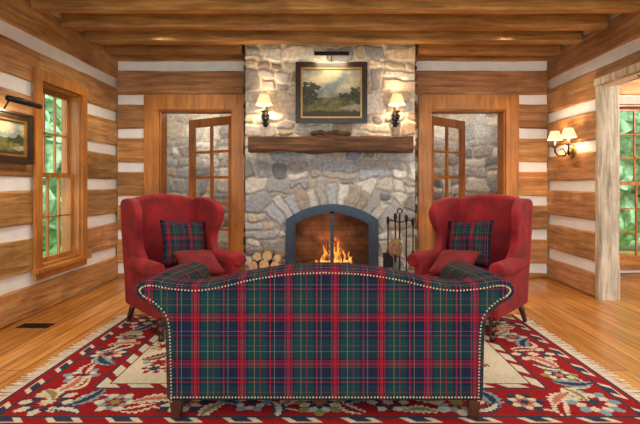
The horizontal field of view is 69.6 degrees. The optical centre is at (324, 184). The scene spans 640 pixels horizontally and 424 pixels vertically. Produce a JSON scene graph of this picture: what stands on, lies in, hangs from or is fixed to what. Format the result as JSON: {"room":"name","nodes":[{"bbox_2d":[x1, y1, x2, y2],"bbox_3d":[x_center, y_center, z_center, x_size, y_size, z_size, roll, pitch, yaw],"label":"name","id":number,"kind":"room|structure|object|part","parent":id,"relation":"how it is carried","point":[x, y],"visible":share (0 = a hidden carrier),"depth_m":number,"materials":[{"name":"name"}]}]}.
{"room":"living room","nodes":[
{"label":"living room","id":0,"kind":"room"},
{"bbox_2d":[0,0,117,328],"bbox_3d":[-2.889,-0.298,2.685,0.210,3.104,7.370,0,0,0],"label":"wall","id":1,"kind":"structure","parent":0,"point":[29,38],"depth_m":4.67,"materials":[{"name":"brown wood"}]},
{"bbox_2d":[0,95,41,164],"bbox_3d":[-2.673,-0.474,3.960,0.224,0.568,0.720,0,0,0],"label":"framed landscape painting","id":2,"kind":"object","parent":1,"relation":"attached to","point":[16,128],"visible":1,"depth_m":4.10,"materials":[{"name":"wood"}]},
{"bbox_3d":[-2.760,-0.420,3.960,0.050,0.460,0.720,0,0,0],"label":"frame","id":3,"kind":"part","parent":2,"relation":"part of","materials":[{"name":"brown wood"}]},
{"bbox_2d":[3,95,41,108],"bbox_3d":[-2.671,-0.692,3.960,0.221,0.132,0.420,0,0,0],"label":"picture light","id":4,"kind":"object","parent":1,"relation":"attached to","point":[9,98],"depth_m":3.94,"materials":[{"name":"metal"}]},
{"bbox_2d":[32,67,91,280],"bbox_3d":[-2.855,-0.102,4.870,0.270,2.045,0.990,0,0,0],"label":"window","id":5,"kind":"structure","parent":1,"relation":"in","point":[73,96],"depth_m":5.11,"materials":[{"name":"brown wood"}]},
{"bbox_2d":[105,44,243,55],"bbox_3d":[-1.920,-1.759,5.905,1.734,0.183,0.153,0,0,0],"label":"ceiling beam","id":6,"kind":"structure","parent":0,"point":[110,49],"depth_m":5.84,"materials":[{"name":"brown wood"}]},
{"bbox_2d":[0,251,639,398],"bbox_3d":[2.105,1.310,3.850,10.190,0.120,9.700,0,0,0],"label":"floor","id":7,"kind":"structure","parent":0,"point":[607,332],"depth_m":4.09,"materials":[{"name":"brown wood"}]},
{"bbox_2d":[16,323,54,327],"bbox_3d":[-2.565,1.245,4.080,0.270,0.010,0.120,0,0,0],"label":"floor vent","id":8,"kind":"object","parent":7,"relation":"in","point":[25,325],"visible":1,"depth_m":4.06,"materials":[{"name":"metal"}]},
{"bbox_2d":[0,315,639,423],"bbox_3d":[-0.030,1.245,3.385,3.909,0.008,2.071,0,0,0],"label":"area rug","id":9,"kind":"object","parent":7,"relation":"on","point":[119,376],"visible":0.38,"depth_m":2.70,"materials":[{"name":"fabric"}]},
{"bbox_2d":[120,194,245,341],"bbox_3d":[-1.315,0.662,4.148,0.880,1.155,0.875,0,0,-42],"label":"chair","id":10,"kind":"object","parent":9,"relation":"on","point":[141,232],"visible":0.59,"depth_m":4.19,"materials":[{"name":"red fabric"}]},
{"bbox_2d":[160,220,204,267],"bbox_3d":[-1.296,0.539,4.231,0.475,0.453,0.177,0,0,-43],"label":"throw pillow","id":11,"kind":"object","parent":10,"relation":"on","point":[176,236],"visible":0.72,"depth_m":4.17,"materials":[{"name":"multicoloured fabric"}]},
{"bbox_2d":[172,250,225,273],"bbox_3d":[-1.104,0.673,4.018,0.387,0.192,0.347,0,0,-36],"label":"throw pillow","id":12,"kind":"object","parent":10,"relation":"on","point":[207,258],"visible":0.67,"depth_m":3.98,"materials":[{"name":"fabric"}]},
{"bbox_2d":[210,273,227,277],"bbox_3d":[-1.236,0.832,4.061,0.570,0.125,0.640,0,0,-42],"label":"seat cushion","id":13,"kind":"object","parent":10,"relation":"on","point":[222,274],"depth_m":4.00,"materials":[{"name":"red fabric"}]},
{"bbox_2d":[135,262,514,418],"bbox_3d":[0.000,0.836,2.828,2.075,0.808,0.824,0,0,0],"label":"sofa","id":14,"kind":"object","parent":9,"relation":"on","point":[322,330],"visible":1,"depth_m":2.42,"materials":[{"name":"fabric"}]},
{"bbox_3d":[-0.894,0.817,2.902,0.288,0.645,0.635,0,0,0],"label":"arm","id":15,"kind":"part","parent":14,"relation":"part of","materials":[{"name":"fabric"}]},
{"bbox_3d":[0.894,0.817,2.902,0.288,0.645,0.635,0,0,0],"label":"arm","id":16,"kind":"part","parent":14,"relation":"part of","materials":[{"name":"fabric"}]},
{"bbox_2d":[407,194,532,341],"bbox_3d":[1.345,0.662,4.148,0.880,1.155,0.875,0,0,42],"label":"chair","id":17,"kind":"object","parent":9,"relation":"on","point":[511,235],"visible":0.66,"depth_m":4.16,"materials":[{"name":"red fabric"}]},
{"bbox_2d":[427,250,481,273],"bbox_3d":[1.134,0.675,4.018,0.387,0.192,0.347,0,0,36],"label":"throw pillow","id":18,"kind":"object","parent":17,"relation":"on","point":[445,257],"visible":0.64,"depth_m":3.98,"materials":[{"name":"fabric"}]},
{"bbox_2d":[423,270,487,277],"bbox_3d":[1.266,0.832,4.061,0.570,0.125,0.640,0,0,42],"label":"seat cushion","id":19,"kind":"object","parent":17,"relation":"on","point":[425,273],"depth_m":4.03,"materials":[{"name":"red fabric"}]},
{"bbox_2d":[448,220,493,267],"bbox_3d":[1.325,0.539,4.231,0.461,0.453,0.182,0,0,37],"label":"throw pillow","id":20,"kind":"object","parent":17,"relation":"on","point":[473,236],"visible":0.81,"depth_m":4.17,"materials":[{"name":"multicoloured fabric"}]},
{"bbox_2d":[243,44,416,272],"bbox_3d":[0.065,-0.300,5.870,2.199,3.100,1.020,0,0,0],"label":"stone fireplace","id":21,"kind":"object","parent":7,"relation":"on","point":[309,208],"visible":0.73,"depth_m":5.78,"materials":[{"name":"stone"}]},
{"bbox_2d":[256,94,271,126],"bbox_3d":[-0.745,-0.913,5.646,0.200,0.383,0.252,0,0,0],"label":"wall sconce","id":22,"kind":"object","parent":21,"relation":"attached to","point":[263,100],"visible":1,"depth_m":5.61,"materials":[{"name":"fabric"}]},
{"bbox_2d":[248,248,283,269],"bbox_3d":[-0.689,0.999,5.560,0.431,0.442,0.284,0,0,0],"label":"firewood stack","id":23,"kind":"object","parent":21,"relation":"on","point":[268,254],"visible":0.45,"depth_m":5.42,"materials":[{"name":"brown wood"}]},
{"bbox_2d":[248,136,413,153],"bbox_3d":[0.068,-0.493,5.629,1.985,0.216,0.275,0,0,0],"label":"mantel beam","id":24,"kind":"structure","parent":21,"relation":"attached to","point":[294,144],"depth_m":5.51,"materials":[{"name":"brown wood"}]},
{"bbox_2d":[310,129,350,136],"bbox_3d":[0.070,-0.636,5.660,0.505,0.096,0.070,0,0,0],"label":"carving","id":25,"kind":"object","parent":24,"relation":"on","point":[330,133],"visible":0.99,"depth_m":5.63,"materials":[{"name":"brown wood"}]},
{"bbox_2d":[296,51,366,123],"bbox_3d":[0.080,-1.204,5.648,0.890,0.868,0.224,0,0,0],"label":"framed landscape painting","id":26,"kind":"object","parent":21,"relation":"attached to","point":[331,92],"visible":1,"depth_m":5.75,"materials":[{"name":"wood"}]},
{"bbox_2d":[314,51,348,61],"bbox_3d":[0.080,-1.572,5.646,0.420,0.132,0.221,0,0,0],"label":"picture light","id":27,"kind":"object","parent":26,"relation":"hanging from","point":[316,53],"depth_m":5.54,"materials":[{"name":"metal"}]},
{"bbox_3d":[0.087,0.745,5.778,1.154,1.011,0.144,0,0,0],"label":"arched door frame","id":28,"kind":"part","parent":21,"relation":"part of","materials":[{"name":"metal"}]},
{"bbox_2d":[389,94,404,126],"bbox_3d":[0.880,-0.913,5.646,0.200,0.383,0.252,0,0,0],"label":"wall sconce","id":29,"kind":"object","parent":21,"relation":"attached to","point":[396,100],"visible":1,"depth_m":5.61,"materials":[{"name":"fabric"}]},
{"bbox_2d":[383,208,414,271],"bbox_3d":[0.921,0.751,5.527,0.376,0.954,0.279,0,0,31],"label":"fireplace tool set","id":30,"kind":"object","parent":21,"relation":"on","point":[394,247],"visible":0.82,"depth_m":5.49,"materials":[{"name":"metal"}]},
{"bbox_2d":[167,114,496,249],"bbox_3d":[0.400,-0.125,8.582,7.200,2.750,0.235,0,0,0],"label":"wall","id":31,"kind":"structure","parent":0,"point":[480,129],"depth_m":8.48,"materials":[{"name":"stone"}]},
{"bbox_2d":[85,30,581,44],"bbox_3d":[0.100,-1.761,5.415,5.774,0.185,0.155,0,0,0],"label":"ceiling beam","id":32,"kind":"structure","parent":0,"point":[116,37],"depth_m":5.34,"materials":[{"name":"brown wood"}]},
{"bbox_2d":[61,13,607,30],"bbox_3d":[0.100,-1.760,4.925,5.774,0.187,0.154,0,0,0],"label":"ceiling beam","id":33,"kind":"structure","parent":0,"point":[119,21],"depth_m":4.86,"materials":[{"name":"brown wood"}]},
{"bbox_2d":[31,0,639,13],"bbox_3d":[0.100,-1.760,4.436,5.774,0.186,0.155,0,0,0],"label":"ceiling beam","id":34,"kind":"structure","parent":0,"point":[40,6],"depth_m":4.36,"materials":[{"name":"brown wood"}]},
{"bbox_2d":[117,51,639,277],"bbox_3d":[2.105,-0.300,6.270,9.790,3.106,0.209,0,0,0],"label":"wall","id":35,"kind":"structure","parent":0,"point":[137,76],"depth_m":6.18,"materials":[{"name":"brown wood"}]},
{"bbox_2d":[144,94,244,272],"bbox_3d":[-1.745,0.021,6.260,1.340,2.457,0.260,0,0,0],"label":"trim","id":36,"kind":"structure","parent":35,"relation":"attached to","point":[157,107],"depth_m":6.13,"materials":[{"name":"brown wood"}]},
{"bbox_2d":[189,116,230,250],"bbox_3d":[-1.639,0.133,6.670,0.938,2.205,0.197,0,0,33],"label":"door","id":37,"kind":"structure","parent":35,"relation":"in","point":[225,120],"depth_m":6.66,"materials":[{"name":"brown wood"}]},
{"bbox_2d":[432,116,464,248],"bbox_3d":[1.778,0.133,6.725,0.938,2.205,0.197,0,0,-42],"label":"door","id":38,"kind":"structure","parent":35,"relation":"in","point":[447,123],"depth_m":6.73,"materials":[{"name":"brown wood"}]},
{"bbox_2d":[418,94,518,251],"bbox_3d":[1.918,0.021,6.260,1.336,2.457,0.260,0,0,0],"label":"trim","id":39,"kind":"structure","parent":35,"relation":"attached to","point":[506,106],"depth_m":6.13,"materials":[{"name":"brown wood"}]},
{"bbox_2d":[618,96,639,269],"bbox_3d":[4.500,-0.022,6.235,1.450,2.325,0.270,0,0,0],"label":"window","id":40,"kind":"structure","parent":35,"relation":"in","point":[627,103],"depth_m":6.25,"materials":[{"name":"brown wood"}]},
{"bbox_2d":[416,44,560,55],"bbox_3d":[2.085,-1.761,5.903,1.804,0.187,0.154,0,0,0],"label":"ceiling beam","id":41,"kind":"structure","parent":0,"point":[422,49],"depth_m":5.84,"materials":[{"name":"brown wood"}]},
{"bbox_2d":[547,7,639,296],"bbox_3d":[3.091,-0.298,2.685,0.210,3.104,7.370,0,0,0],"label":"wall","id":42,"kind":"structure","parent":0,"point":[572,73],"depth_m":5.43,"materials":[{"name":"brown wood"}]},
{"bbox_2d":[547,128,576,157],"bbox_3d":[2.893,-0.498,5.580,0.225,0.344,0.500,0,0,0],"label":"wall sconce","id":43,"kind":"object","parent":42,"relation":"attached to","point":[568,133],"visible":1,"depth_m":5.55,"materials":[{"name":"fabric"}]},
{"bbox_2d":[595,85,619,299],"bbox_3d":[3.090,0.085,5.034,0.239,2.330,0.119,0,0,0],"label":"wooden post","id":44,"kind":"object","parent":42,"relation":"attached to","point":[607,133],"depth_m":4.99,"materials":[{"name":"brown wood"}]},
{"bbox_2d":[594,62,639,86],"bbox_3d":[3.091,-1.130,3.245,0.237,0.106,3.690,0,0,0],"label":"trim","id":45,"kind":"structure","parent":42,"relation":"attached to","point":[635,68],"depth_m":4.68,"materials":[{"name":"brown wood"}]},
{"label":"outside","id":46,"kind":"structure","parent":0,"visible":0},
{"bbox_2d":[43,238,639,256],"bbox_3d":[0.000,1.800,17.500,60.000,0.100,45.000,0,0,0],"label":"lawn","id":47,"kind":"structure","parent":46,"point":[629,247],"depth_m":12.48,"materials":[{"name":"green plant"}]},
{"bbox_2d":[43,95,60,251],"bbox_3d":[-5.668,-0.313,7.330,3.183,4.125,4.012,0,0,0],"label":"tree","id":48,"kind":"object","parent":47,"relation":"on","point":[48,99],"visible":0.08,"depth_m":7.35,"materials":[{"name":"green plant"}]},
{"bbox_2d":[618,111,639,247],"bbox_3d":[6.381,-0.552,10.035,4.120,4.602,5.460,0,0,0],"label":"tree","id":49,"kind":"object","parent":47,"relation":"on","point":[625,166],"visible":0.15,"depth_m":9.23,"materials":[{"name":"green plant"}]}
]}

